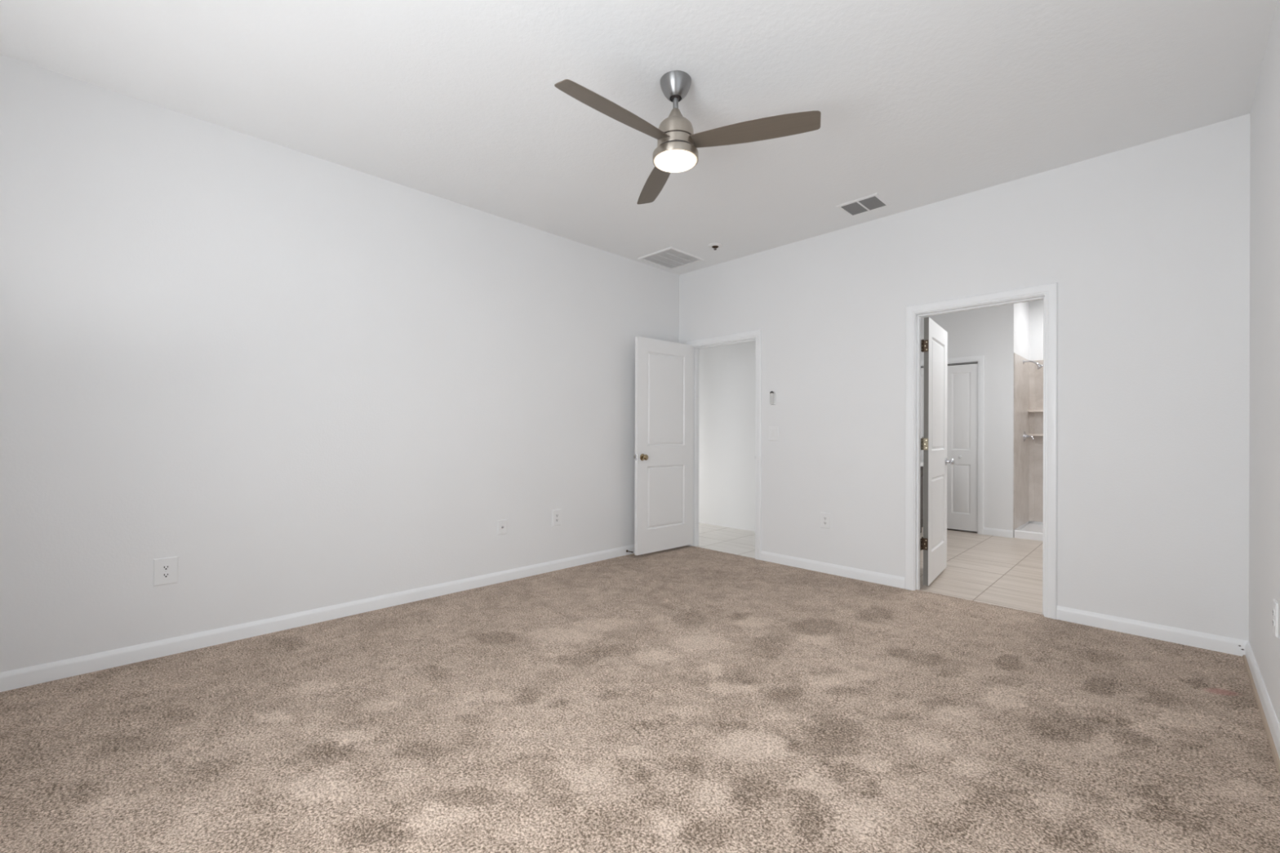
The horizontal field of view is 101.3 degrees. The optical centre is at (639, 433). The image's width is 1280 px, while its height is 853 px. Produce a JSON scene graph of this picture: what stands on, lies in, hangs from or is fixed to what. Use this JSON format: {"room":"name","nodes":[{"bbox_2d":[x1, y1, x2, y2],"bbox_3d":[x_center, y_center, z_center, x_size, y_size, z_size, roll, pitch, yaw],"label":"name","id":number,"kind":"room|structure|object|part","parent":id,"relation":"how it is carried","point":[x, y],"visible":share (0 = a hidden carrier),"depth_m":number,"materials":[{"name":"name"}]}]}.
{"room":"empty bedroom","nodes":[
{"label":"empty bedroom","id":0,"kind":"room"},
{"bbox_2d":[0,54,679,672],"bbox_3d":[-1.307,-0.265,3.912,4.700,2.820,0.115,0,0,-45],"label":"wall","id":1,"kind":"structure","parent":0,"point":[300,380],"depth_m":2.99,"materials":[{"name":"paint"}]},
{"bbox_2d":[153,555,177,586],"bbox_3d":[-2.444,0.707,2.708,0.095,0.138,0.009,0,0,-45],"label":"wall outlet","id":2,"kind":"object","parent":1,"relation":"attached to","point":[165,569],"visible":1,"depth_m":2.70,"materials":[{"name":"white plastic"}]},
{"bbox_2d":[161,572,170,577],"bbox_3d":[-2.442,0.727,2.706,0.034,0.025,0.004,0,0,-45],"label":"receptacle","id":3,"kind":"object","parent":2,"relation":"attached to","point":[164,575],"depth_m":2.70,"materials":[{"name":"grey plastic"}]},
{"bbox_2d":[161,564,170,570],"bbox_3d":[-2.442,0.688,2.706,0.034,0.025,0.004,0,0,-45],"label":"receptacle","id":4,"kind":"object","parent":2,"relation":"attached to","point":[164,567],"depth_m":2.70,"materials":[{"name":"grey plastic"}]},
{"bbox_2d":[0,544,634,692],"bbox_3d":[-1.261,1.103,3.871,4.687,0.083,0.013,0,0,-45],"label":"baseboard","id":5,"kind":"structure","parent":1,"relation":"attached to","point":[55,670],"depth_m":2.98,"materials":[{"name":"white wood"}]},
{"bbox_2d":[497,519,506,534],"bbox_3d":[-1.063,0.722,4.063,0.080,0.112,0.016,0,0,-45],"label":"outlet","id":6,"kind":"object","parent":1,"relation":"attached to","point":[501,524],"visible":1,"depth_m":4.06,"materials":[{"name":"white plastic"}]},
{"bbox_2d":[551,509,560,526],"bbox_3d":[-0.701,0.706,4.425,0.088,0.135,0.009,0,0,-45],"label":"wall outlet","id":7,"kind":"object","parent":1,"relation":"attached to","point":[556,514],"visible":1,"depth_m":4.42,"materials":[{"name":"white plastic"}]},
{"bbox_2d":[0,0,1277,275],"bbox_3d":[0.074,-1.721,2.433,4.815,0.100,4.155,0,0,-45],"label":"ceiling","id":8,"kind":"structure","parent":0,"point":[920,103],"depth_m":2.50,"materials":[{"name":"white paint"}]},
{"bbox_2d":[637,246,704,270],"bbox_3d":[0.296,-1.664,5.003,0.474,0.012,0.430,0,0,-45],"label":"ceiling vent","id":9,"kind":"object","parent":8,"relation":"in","point":[670,258],"visible":1,"depth_m":4.98,"materials":[{"name":"white metal"}]},
{"bbox_2d":[554,70,821,204],"bbox_3d":[0.081,-1.475,2.386,1.035,0.393,1.165,0,0,-45],"label":"ceiling fan","id":10,"kind":"object","parent":8,"relation":"hanging from","point":[676,151],"visible":1,"depth_m":2.40,"materials":[{"name":"silver metal"}]},
{"bbox_3d":[-0.099,-1.373,2.246,0.580,0.006,0.126,0,13,-42],"label":"blade","id":11,"kind":"part","parent":10,"relation":"part of","materials":[{"name":"wood"}]},
{"bbox_3d":[0.092,-1.372,2.840,0.126,0.006,0.580,-14,3,-12],"label":"blade","id":12,"kind":"part","parent":10,"relation":"part of","materials":[{"name":"wood"}]},
{"bbox_3d":[0.511,-1.371,2.378,0.580,0.006,0.126,0,-14,18],"label":"blade","id":13,"kind":"part","parent":10,"relation":"part of","materials":[{"name":"wood"}]},
{"bbox_2d":[707,242,722,249],"bbox_3d":[0.666,-1.650,4.649,0.128,0.038,0.128,0,0,-45],"label":"sprinkler","id":14,"kind":"object","parent":8,"relation":"attached to","point":[715,246],"visible":1,"depth_m":4.63,"materials":[{"name":"white metal"}]},
{"bbox_2d":[835,192,891,216],"bbox_3d":[1.628,-1.662,3.827,0.256,0.009,0.296,0,0,-45],"label":"ceiling vent","id":15,"kind":"object","parent":8,"relation":"in","point":[873,202],"visible":1,"depth_m":3.81,"materials":[{"name":"white metal"}]},
{"bbox_2d":[0,522,1279,852],"bbox_3d":[0.636,1.205,4.821,8.750,0.115,6.525,0,0,-45],"label":"floor","id":16,"kind":"structure","parent":0,"point":[686,699],"depth_m":2.04,"materials":[{"name":"beige carpet"}]},
{"bbox_2d":[920,462,923,533],"bbox_3d":[2.830,0.751,5.937,1.224,0.835,0.508,0,0,-45],"label":"bathroom vanity","id":17,"kind":"object","parent":16,"relation":"on","point":[922,463],"visible":0.03,"depth_m":6.02,"materials":[{"name":"grey"}]},
{"bbox_2d":[1013,523,1043,541],"bbox_3d":[5.086,1.131,5.704,0.887,0.088,1.535,0,0,-45],"label":"shower pan","id":18,"kind":"object","parent":16,"relation":"on","point":[1032,531],"visible":0.07,"depth_m":5.90,"materials":[{"name":"white plastic"}]},
{"bbox_2d":[698,340,755,531],"bbox_3d":[0.808,-0.253,6.934,0.115,2.832,3.550,0,0,-45],"label":"wall","id":19,"kind":"structure","parent":0,"point":[727,373],"depth_m":6.57,"materials":[{"name":"paint"}]},
{"bbox_2d":[679,113,1250,640],"bbox_3d":[0.947,0.247,5.053,0.115,3.832,6.425,0,0,-45],"label":"wall","id":20,"kind":"structure","parent":0,"point":[1145,246],"depth_m":3.19,"materials":[{"name":"paint"}]},
{"bbox_2d":[634,336,693,555],"bbox_3d":[0.256,0.111,5.132,0.807,2.028,0.161,0,0,-42],"label":"door","id":21,"kind":"structure","parent":20,"relation":"in","point":[664,455],"depth_m":5.09,"materials":[{"name":"white wood"}]},
{"bbox_3d":[0.043,0.217,4.877,0.064,0.064,0.063,0,0,-42],"label":"knob","id":22,"kind":"part","parent":21,"relation":"part of","materials":[{"name":"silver metal"}]},
{"bbox_2d":[691,337,755,546],"bbox_3d":[0.840,0.128,5.162,0.115,2.070,0.796,0,0,-45],"label":"trim","id":23,"kind":"structure","parent":20,"relation":"attached to","point":[695,348],"depth_m":5.42,"materials":[{"name":"white wood"}]},
{"bbox_2d":[686,329,761,559],"bbox_3d":[0.793,0.098,5.116,0.016,2.105,0.890,0,0,-45],"label":"trim","id":24,"kind":"structure","parent":20,"relation":"attached to","point":[757,334],"depth_m":4.82,"materials":[{"name":"white wood"}]},
{"bbox_2d":[769,391,776,404],"bbox_3d":[1.188,-0.322,4.710,0.026,0.122,0.056,0,0,-45],"label":"remote","id":25,"kind":"object","parent":20,"relation":"attached to","point":[772,396],"visible":1,"depth_m":4.70,"materials":[{"name":"white plastic"}]},
{"bbox_2d":[820,511,831,528],"bbox_3d":[1.540,0.719,4.362,0.009,0.128,0.086,0,0,-45],"label":"wall outlet","id":26,"kind":"object","parent":20,"relation":"attached to","point":[824,517],"visible":1,"depth_m":4.36,"materials":[{"name":"white plastic"}]},
{"bbox_2d":[760,551,905,588],"bbox_3d":[1.540,1.111,4.357,0.013,0.083,1.243,0,0,-45],"label":"baseboard","id":27,"kind":"structure","parent":20,"relation":"attached to","point":[828,568],"depth_m":4.29,"materials":[{"name":"white wood"}]},
{"bbox_2d":[920,317,954,586],"bbox_3d":[2.376,0.132,4.221,0.161,2.014,0.796,0,0,40],"label":"door","id":28,"kind":"structure","parent":20,"relation":"in","point":[934,345],"depth_m":4.11,"materials":[{"name":"white wood"}]},
{"bbox_3d":[2.626,0.234,4.448,0.063,0.064,0.064,0,0,40],"label":"knob","id":29,"kind":"part","parent":28,"relation":"part of","materials":[{"name":"silver metal"}]},
{"bbox_2d":[905,282,1057,619],"bbox_3d":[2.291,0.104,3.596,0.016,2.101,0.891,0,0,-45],"label":"trim","id":30,"kind":"structure","parent":20,"relation":"attached to","point":[1051,291],"depth_m":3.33,"materials":[{"name":"white wood"}]},
{"bbox_2d":[1056,605,1248,656],"bbox_3d":[2.878,1.115,3.000,0.013,0.083,0.786,0,0,-45],"label":"baseboard","id":31,"kind":"structure","parent":20,"relation":"attached to","point":[1236,646],"depth_m":2.96,"materials":[{"name":"white wood"}]},
{"bbox_2d":[920,303,1016,537],"bbox_3d":[3.823,0.255,6.409,0.115,3.832,1.233,0,0,-45],"label":"wall","id":32,"kind":"structure","parent":0,"point":[989,332],"depth_m":6.06,"materials":[{"name":"paint"}]},
{"bbox_2d":[920,368,923,462],"bbox_3d":[3.624,0.161,6.582,0.030,1.985,0.349,0,0,-45],"label":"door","id":33,"kind":"structure","parent":32,"relation":"in","point":[922,369],"depth_m":6.63,"materials":[{"name":"white wood"}]},
{"bbox_2d":[920,361,977,368],"bbox_3d":[3.751,-0.846,6.456,0.035,0.018,0.708,0,0,-45],"label":"trim","id":34,"kind":"structure","parent":32,"relation":"attached to","point":[972,362],"depth_m":6.32,"materials":[{"name":"grey wood"}]},
{"bbox_2d":[920,355,984,534],"bbox_3d":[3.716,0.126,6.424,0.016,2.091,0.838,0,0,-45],"label":"trim","id":35,"kind":"structure","parent":32,"relation":"attached to","point":[980,359],"depth_m":6.14,"materials":[{"name":"white wood"}]},
{"bbox_2d":[946,363,977,531],"bbox_3d":[3.861,0.162,6.320,0.060,1.985,0.349,0,0,-45],"label":"door","id":36,"kind":"structure","parent":32,"relation":"in","point":[962,380],"depth_m":6.31,"materials":[{"name":"white wood"}]},
{"bbox_2d":[983,527,1013,537],"bbox_3d":[4.108,1.131,6.026,0.013,0.083,0.284,0,0,-45],"label":"baseboard","id":37,"kind":"structure","parent":32,"relation":"attached to","point":[990,531],"depth_m":6.02,"materials":[{"name":"white wood"}]},
{"bbox_2d":[1015,301,1029,529],"bbox_3d":[4.545,-0.243,6.333,0.805,2.832,0.115,0,0,-45],"label":"wall","id":38,"kind":"structure","parent":0,"point":[1022,313],"depth_m":6.28,"materials":[{"name":"paint"}]},
{"bbox_2d":[1028,299,1043,524],"bbox_3d":[5.413,-0.240,6.107,0.115,2.832,1.657,0,0,-45],"label":"wall","id":39,"kind":"structure","parent":0,"point":[1036,307],"depth_m":6.53,"materials":[{"name":"paint"}]},
{"bbox_2d":[1013,352,1043,529],"bbox_3d":[5.085,0.086,5.704,0.917,1.997,1.542,0,0,-45],"label":"shower surround","id":40,"kind":"object","parent":39,"relation":"attached to","point":[1028,455],"visible":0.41,"depth_m":6.47,"materials":[{"name":"stone"}]},
{"bbox_3d":[4.548,0.085,6.250,0.917,1.997,0.010,0,0,-45],"label":"panel","id":41,"kind":"part","parent":40,"relation":"part of","materials":[{"name":"stone"}]},
{"bbox_2d":[1023,431,1034,441],"bbox_3d":[4.653,0.032,6.276,0.124,0.124,0.100,0,0,-45],"label":"shower valve","id":42,"kind":"object","parent":40,"relation":"attached to","point":[1025,436],"visible":1,"depth_m":6.28,"materials":[{"name":"silver metal"}]},
{"bbox_3d":[4.869,0.089,6.525,0.048,1.991,0.048,0,0,-45],"label":"corner post","id":43,"kind":"part","parent":40,"relation":"part of","materials":[{"name":"stone"}]},
{"bbox_2d":[1022,360,1043,369],"bbox_3d":[4.643,-0.822,6.196,0.072,0.130,0.194,0,0,-45],"label":"shower","id":44,"kind":"object","parent":40,"relation":"attached to","point":[1039,366],"visible":0.98,"depth_m":6.17,"materials":[{"name":"silver metal"}]},
{"bbox_2d":[1027,434,1043,435],"bbox_3d":[4.942,0.012,6.386,0.140,0.024,0.350,0,0,-45],"label":"shelf","id":45,"kind":"object","parent":40,"relation":"attached to","point":[1028,434],"depth_m":6.40,"materials":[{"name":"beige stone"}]},
{"bbox_2d":[1027,409,1043,412],"bbox_3d":[4.943,-0.281,6.386,0.140,0.024,0.350,0,0,-45],"label":"shelf","id":46,"kind":"object","parent":40,"relation":"attached to","point":[1028,411],"depth_m":6.41,"materials":[{"name":"beige stone"}]},
{"bbox_3d":[5.411,0.087,6.018,0.012,1.997,1.532,0,0,-45],"label":"panel","id":47,"kind":"part","parent":40,"relation":"part of","materials":[{"name":"stone"}]},
{"bbox_2d":[1248,0,1279,724],"bbox_3d":[2.953,-0.253,2.438,8.700,2.820,0.115,0,0,-45],"label":"wall","id":48,"kind":"structure","parent":0,"point":[1264,119],"depth_m":2.24,"materials":[{"name":"paint"}]},
{"bbox_2d":[1242,641,1279,775],"bbox_3d":[1.480,1.111,1.080,4.674,0.083,0.013,0,0,-45],"label":"baseboard","id":49,"kind":"structure","parent":48,"relation":"attached to","point":[1270,715],"depth_m":2.18,"materials":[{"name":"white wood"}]},
{"bbox_2d":[1272,599,1278,637],"bbox_3d":[2.418,0.700,2.001,0.080,0.128,0.009,0,0,-45],"label":"wall outlet","id":50,"kind":"object","parent":48,"relation":"attached to","point":[1275,605],"visible":1,"depth_m":1.98,"materials":[{"name":"white plastic"}]}
]}

